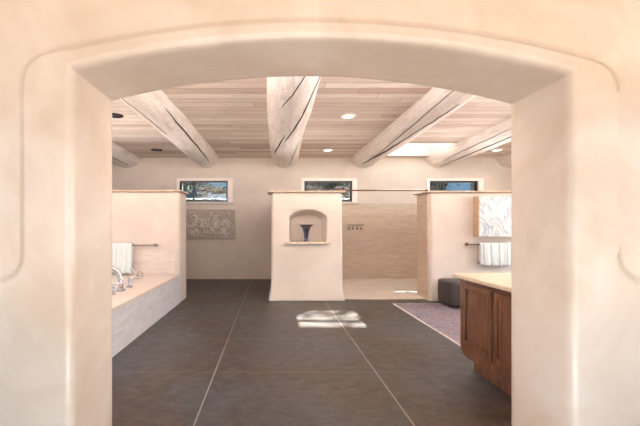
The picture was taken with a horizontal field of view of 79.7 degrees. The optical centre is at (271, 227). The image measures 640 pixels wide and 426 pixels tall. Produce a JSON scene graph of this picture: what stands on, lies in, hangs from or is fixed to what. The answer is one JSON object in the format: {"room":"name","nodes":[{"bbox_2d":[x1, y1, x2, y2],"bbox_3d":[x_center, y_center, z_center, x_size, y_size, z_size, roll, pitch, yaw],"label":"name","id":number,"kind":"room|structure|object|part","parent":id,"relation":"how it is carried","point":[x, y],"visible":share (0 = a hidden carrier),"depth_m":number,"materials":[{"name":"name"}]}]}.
{"room":"bathroom","nodes":[
{"label":"bathroom","id":0,"kind":"room"},
{"bbox_2d":[112,192,185,301],"bbox_3d":[-3.220,0.320,6.615,3.360,1.860,0.530,0,0,0],"label":"wall","id":1,"kind":"structure","parent":0,"point":[138,218],"depth_m":6.35,"materials":[{"name":"paint"}]},
{"bbox_2d":[112,251,175,273],"bbox_3d":[-3.250,0.575,6.338,3.300,0.390,0.027,0,0,0],"label":"backsplash","id":2,"kind":"structure","parent":1,"relation":"attached to","point":[146,262],"depth_m":6.33,"materials":[{"name":"tile"}]},
{"bbox_2d":[132,243,158,246],"bbox_3d":[-2.425,0.285,6.304,1.106,0.060,0.098,0,0,0],"label":"towel rail","id":3,"kind":"object","parent":1,"relation":"attached to","point":[154,244],"visible":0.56,"depth_m":6.26,"materials":[{"name":"metal"}]},
{"bbox_2d":[112,243,133,273],"bbox_3d":[-2.580,0.495,6.261,0.563,0.508,0.109,0,0,0],"label":"towel","id":4,"kind":"object","parent":3,"relation":"hanging from","point":[122,253],"visible":0.57,"depth_m":6.23,"materials":[{"name":"fabric"}]},
{"bbox_2d":[112,190,188,193],"bbox_3d":[-3.195,-0.624,6.615,3.417,0.027,0.620,0,0,0],"label":"trim","id":5,"kind":"structure","parent":1,"relation":"on","point":[179,191],"depth_m":6.35,"materials":[{"name":"stone"}]},
{"bbox_2d":[269,193,344,300],"bbox_3d":[0.598,0.320,6.750,1.315,1.860,0.540,0,0,0],"label":"wall","id":6,"kind":"structure","parent":0,"point":[299,272],"depth_m":6.50,"materials":[{"name":"paint"}]},
{"bbox_2d":[267,191,344,194],"bbox_3d":[0.585,-0.624,6.747,1.334,0.027,0.594,0,0,0],"label":"trim","id":7,"kind":"structure","parent":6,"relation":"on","point":[269,192],"depth_m":6.53,"materials":[{"name":"stone"}]},
{"bbox_2d":[285,241,329,243],"bbox_3d":[0.603,0.250,6.597,0.775,0.030,0.405,0,0,0],"label":"niche shelf","id":8,"kind":"object","parent":6,"relation":"attached to","point":[290,242],"visible":0.99,"depth_m":6.41,"materials":[{"name":"stone"}]},
{"bbox_2d":[300,224,312,241],"bbox_3d":[0.595,0.087,6.600,0.264,0.294,0.264,0,0,0],"label":"vase","id":9,"kind":"object","parent":8,"relation":"on","point":[306,227],"visible":1,"depth_m":6.55,"materials":[{"name":"ceramic"}]},
{"bbox_2d":[112,77,510,157],"bbox_3d":[0.850,-1.820,5.860,11.500,0.200,6.880,0,0,0],"label":"ceiling","id":10,"kind":"structure","parent":0,"point":[230,115],"depth_m":6.03,"materials":[{"name":"brown wood"}]},
{"bbox_2d":[112,113,123,117],"bbox_3d":[-2.400,-1.717,5.800,0.260,0.014,0.260,0,0,0],"label":"recessed light","id":11,"kind":"object","parent":10,"relation":"in","point":[114,115],"visible":0.66,"depth_m":5.79,"materials":[{"name":"black metal"}]},
{"bbox_2d":[112,142,140,167],"bbox_3d":[-3.516,-1.654,5.860,0.719,0.371,6.880,0,0,0],"label":"log","id":12,"kind":"object","parent":10,"relation":"attached to","point":[122,157],"visible":0.12,"depth_m":8.53,"materials":[{"name":"beige wood"}]},
{"bbox_2d":[120,90,218,167],"bbox_3d":[-1.623,-1.649,5.860,0.696,0.381,6.880,0,0,0],"label":"log","id":13,"kind":"object","parent":10,"relation":"attached to","point":[154,107],"visible":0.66,"depth_m":5.73,"materials":[{"name":"beige wood"}]},
{"bbox_2d":[267,76,320,167],"bbox_3d":[0.248,-1.650,5.859,0.726,0.380,6.880,0,0,1],"label":"log","id":14,"kind":"object","parent":10,"relation":"attached to","point":[290,100],"visible":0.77,"depth_m":5.07,"materials":[{"name":"beige wood"}]},
{"bbox_2d":[340,114,356,118],"bbox_3d":[1.170,-1.717,5.840,0.260,0.014,0.260,0,0,0],"label":"recessed light","id":15,"kind":"object","parent":10,"relation":"in","point":[344,116],"visible":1,"depth_m":5.84,"materials":[{"name":"beige"}]},
{"bbox_2d":[350,87,475,167],"bbox_3d":[2.255,-1.650,5.860,0.704,0.379,6.880,0,0,0],"label":"log","id":16,"kind":"object","parent":10,"relation":"attached to","point":[436,104],"visible":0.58,"depth_m":5.70,"materials":[{"name":"beige wood"}]},
{"bbox_2d":[387,143,442,155],"bbox_3d":[3.210,-1.920,8.375,1.420,0.398,1.590,0,0,0],"label":"window","id":17,"kind":"structure","parent":10,"relation":"attached to","point":[410,149],"depth_m":9.04,"materials":[{"name":"white glass"}]},
{"bbox_2d":[426,118,510,167],"bbox_3d":[4.062,-1.655,5.860,0.708,0.371,6.880,0,0,0],"label":"log","id":18,"kind":"object","parent":10,"relation":"attached to","point":[445,154],"visible":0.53,"depth_m":7.35,"materials":[{"name":"beige wood"}]},
{"bbox_2d":[496,153,510,167],"bbox_3d":[5.827,-1.653,5.860,0.719,0.375,6.880,0,0,0],"label":"log","id":19,"kind":"object","parent":10,"relation":"attached to","point":[504,161],"visible":0.03,"depth_m":9.08,"materials":[{"name":"beige wood"}]},
{"bbox_2d":[112,158,510,278],"bbox_3d":[0.850,-0.450,9.475,12.300,3.400,0.350,0,0,0],"label":"wall","id":20,"kind":"structure","parent":0,"point":[247,255],"depth_m":9.30,"materials":[{"name":"paint"}]},
{"bbox_2d":[176,178,233,203],"bbox_3d":[-1.650,-0.900,9.307,1.440,0.620,0.165,0,0,0],"label":"window","id":21,"kind":"structure","parent":20,"relation":"in","point":[197,188],"depth_m":9.35,"materials":[{"name":"glass"}]},
{"bbox_3d":[-1.670,-0.895,9.360,1.176,0.506,0.060,0,0,0],"label":"frame","id":22,"kind":"part","parent":21,"relation":"part of","materials":[{"name":"black metal"}]},
{"bbox_3d":[-1.670,-0.895,9.358,1.100,0.430,0.006,0,0,0],"label":"pane","id":23,"kind":"part","parent":21,"relation":"part of","materials":[{"name":"clear glass"}]},
{"bbox_3d":[-1.650,-0.610,9.273,1.440,0.040,0.095,0,0,0],"label":"sill","id":24,"kind":"part","parent":21,"relation":"part of","materials":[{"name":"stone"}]},
{"bbox_2d":[186,209,234,237],"bbox_3d":[-1.500,-0.100,9.272,1.200,0.710,0.056,0,0,0],"label":"relief","id":25,"kind":"object","parent":20,"relation":"attached to","point":[200,223],"visible":1,"depth_m":9.25,"materials":[{"name":"stone"}]},
{"bbox_2d":[301,178,358,203],"bbox_3d":[1.395,-0.900,9.307,1.430,0.620,0.165,0,0,0],"label":"window","id":26,"kind":"structure","parent":20,"relation":"in","point":[307,184],"depth_m":9.33,"materials":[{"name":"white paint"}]},
{"bbox_3d":[1.375,-0.895,9.360,1.166,0.506,0.060,0,0,0],"label":"frame","id":27,"kind":"part","parent":26,"relation":"part of","materials":[{"name":"black metal"}]},
{"bbox_3d":[1.375,-0.895,9.358,1.090,0.430,0.006,0,0,0],"label":"pane","id":28,"kind":"part","parent":26,"relation":"part of","materials":[{"name":"clear glass"}]},
{"bbox_3d":[1.395,-0.610,9.273,1.430,0.040,0.095,0,0,0],"label":"sill","id":29,"kind":"part","parent":26,"relation":"part of","materials":[{"name":"stone"}]},
{"bbox_2d":[342,204,416,277],"bbox_3d":[3.450,0.328,9.287,6.300,1.845,0.025,0,0,0],"label":"shower tile","id":30,"kind":"structure","parent":20,"relation":"attached to","point":[386,245],"depth_m":9.27,"materials":[{"name":"tile"}]},
{"bbox_2d":[347,224,363,229],"bbox_3d":[2.030,-0.025,9.245,0.400,0.137,0.067,0,0,0],"label":"shower valve","id":31,"kind":"object","parent":30,"relation":"attached to","point":[357,228],"visible":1,"depth_m":9.22,"materials":[{"name":"metal"}]},
{"bbox_2d":[426,178,483,190],"bbox_3d":[4.465,-0.900,9.307,1.450,0.620,0.165,0,0,0],"label":"window","id":32,"kind":"structure","parent":20,"relation":"in","point":[432,184],"depth_m":9.33,"materials":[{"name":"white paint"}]},
{"bbox_3d":[4.445,-0.895,9.358,1.110,0.430,0.006,0,0,0],"label":"pane","id":33,"kind":"part","parent":32,"relation":"part of","materials":[{"name":"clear glass"}]},
{"bbox_3d":[4.445,-0.895,9.360,1.186,0.506,0.060,0,0,0],"label":"frame","id":34,"kind":"part","parent":32,"relation":"part of","materials":[{"name":"black metal"}]},
{"bbox_2d":[112,278,511,425],"bbox_3d":[0.850,1.316,3.350,12.300,0.168,12.700,0,0,0],"label":"floor","id":35,"kind":"structure","parent":0,"point":[227,354],"depth_m":3.43,"materials":[{"name":"tile"}]},
{"bbox_2d":[112,277,179,356],"bbox_3d":[-1.565,1.028,4.395,0.050,0.445,3.950,0,0,0],"label":"tub apron","id":36,"kind":"object","parent":35,"relation":"on","point":[131,320],"visible":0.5,"depth_m":4.49,"materials":[{"name":"stone"}]},
{"bbox_2d":[112,274,180,311],"bbox_3d":[-3.214,0.787,4.390,3.372,0.034,3.940,0,0,0],"label":"tub deck","id":37,"kind":"object","parent":36,"relation":"on","point":[147,283],"visible":0.28,"depth_m":5.09,"materials":[{"name":"stone"}]},
{"bbox_2d":[112,266,139,294],"bbox_3d":[-1.933,0.611,4.642,0.449,0.319,0.603,0,0,0],"label":"tub faucet","id":38,"kind":"object","parent":37,"relation":"on","point":[115,270],"visible":0.67,"depth_m":4.60,"materials":[{"name":"silver metal"}]},
{"bbox_3d":[-1.840,0.706,4.378,0.088,0.127,0.075,0,0,0],"label":"handle","id":39,"kind":"part","parent":38,"relation":"part of","materials":[{"name":"silver metal"}]},
{"bbox_3d":[-1.969,0.611,4.620,0.376,0.319,0.099,0,0,0],"label":"spout","id":40,"kind":"part","parent":38,"relation":"part of","materials":[{"name":"silver metal"}]},
{"bbox_3d":[-1.840,0.706,4.906,0.088,0.127,0.075,0,0,0],"label":"handle","id":41,"kind":"part","parent":38,"relation":"part of","materials":[{"name":"silver metal"}]},
{"bbox_2d":[130,268,142,278],"bbox_3d":[-2.063,0.685,5.770,0.188,0.170,0.089,0,0,19],"label":"shower","id":42,"kind":"object","parent":37,"relation":"on","point":[131,269],"visible":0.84,"depth_m":5.76,"materials":[{"name":"silver metal"}]},
{"bbox_2d":[393,304,460,346],"bbox_3d":[2.935,1.243,4.995,1.906,0.012,2.466,0,0,0],"label":"rug","id":43,"kind":"object","parent":35,"relation":"on","point":[444,319],"visible":0.3,"depth_m":5.31,"materials":[{"name":"fabric"}]},
{"bbox_2d":[438,278,459,307],"bbox_3d":[3.150,1.035,6.060,0.852,0.405,0.612,0,0,0],"label":"ottoman","id":44,"kind":"object","parent":43,"relation":"on","point":[448,288],"visible":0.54,"depth_m":5.88,"materials":[{"name":"leather"}]},
{"bbox_2d":[460,279,510,395],"bbox_3d":[3.143,0.853,2.940,2.914,0.795,0.980,0,0,0],"label":"vanity cabinet","id":45,"kind":"object","parent":35,"relation":"on","point":[485,311],"visible":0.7,"depth_m":3.00,"materials":[{"name":"brown wood"}]},
{"bbox_3d":[1.693,0.760,3.135,0.014,0.550,0.430,0,0,0],"label":"door","id":46,"kind":"part","parent":45,"relation":"part of","materials":[{"name":"brown wood"}]},
{"bbox_3d":[1.698,0.755,3.135,0.003,0.440,0.350,0,0,0],"label":"panel","id":47,"kind":"part","parent":45,"relation":"part of","materials":[{"name":"brown wood"}]},
{"bbox_2d":[452,273,510,291],"bbox_3d":[3.150,0.435,2.980,2.960,0.035,1.100,0,0,0],"label":"countertop","id":48,"kind":"structure","parent":45,"relation":"on","point":[502,281],"depth_m":3.15,"materials":[{"name":"stone"}]},
{"bbox_3d":[1.693,0.760,2.675,0.014,0.550,0.420,0,0,0],"label":"door","id":49,"kind":"part","parent":45,"relation":"part of","materials":[{"name":"brown wood"}]},
{"bbox_3d":[1.698,0.755,2.675,0.003,0.440,0.340,0,0,0],"label":"panel","id":50,"kind":"part","parent":45,"relation":"part of","materials":[{"name":"brown wood"}]},
{"bbox_2d":[0,0,639,425],"bbox_3d":[0.150,-0.335,2.164,6.700,3.170,0.513,0,0,0],"label":"wall","id":51,"kind":"structure","parent":0,"point":[568,71],"depth_m":1.93,"materials":[{"name":"paint"}]},
{"bbox_2d":[428,193,510,300],"bbox_3d":[4.650,0.320,6.775,3.900,1.860,0.550,0,0,0],"label":"wall","id":52,"kind":"structure","parent":0,"point":[450,215],"depth_m":6.50,"materials":[{"name":"paint"}]},
{"bbox_2d":[337,189,427,190],"bbox_3d":[1.950,-0.665,6.720,1.600,0.043,0.044,0,0,0],"label":"shower rod","id":53,"kind":"object","parent":52,"relation":"attached to","point":[337,189],"visible":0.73,"depth_m":6.71,"materials":[{"name":"brown metal"}]},
{"bbox_2d":[417,193,428,299],"bbox_3d":[2.692,0.323,6.790,0.027,1.855,0.460,0,0,0],"label":"trim","id":54,"kind":"structure","parent":52,"relation":"attached to","point":[422,200],"depth_m":6.76,"materials":[{"name":"stone"}]},
{"bbox_2d":[413,191,510,194],"bbox_3d":[4.614,-0.624,6.775,3.975,0.027,0.640,0,0,0],"label":"trim","id":55,"kind":"structure","parent":52,"relation":"on","point":[424,192],"depth_m":6.53,"materials":[{"name":"stone"}]},
{"bbox_2d":[473,196,510,236],"bbox_3d":[3.950,-0.190,6.407,1.020,0.680,0.185,0,0,0],"label":"wall picture","id":56,"kind":"object","parent":52,"relation":"attached to","point":[491,214],"visible":0.56,"depth_m":6.32,"materials":[{"name":"beige wood"}]},
{"bbox_3d":[3.950,-0.190,6.415,1.020,0.680,0.170,0,0,0],"label":"frame","id":57,"kind":"part","parent":56,"relation":"part of","materials":[{"name":"beige wood"}]},
{"bbox_3d":[3.865,0.278,6.447,1.226,0.060,0.113,0,0,0],"label":"towel rail","id":58,"kind":"object","parent":52,"relation":"attached to","visible":0},
{"bbox_2d":[478,242,510,265],"bbox_3d":[3.796,0.438,6.385,0.622,0.387,0.180,0,0,0],"label":"towel","id":59,"kind":"object","parent":58,"relation":"hanging from","point":[489,253],"visible":0.9,"depth_m":6.35,"materials":[{"name":"fabric"}]},
{"label":"outside","id":60,"kind":"structure","parent":0,"visible":0},
{"bbox_3d":[0.000,1.450,12.500,60.000,0.100,65.000,0,0,0],"label":"ground","id":61,"kind":"structure","parent":60,"visible":0},
{"bbox_2d":[186,200,222,200],"bbox_3d":[-3.258,-1.948,13.783,3.992,6.701,4.518,0,0,16],"label":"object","id":62,"kind":"structure","parent":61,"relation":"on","point":[186,200],"depth_m":12.59,"materials":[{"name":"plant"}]}
]}

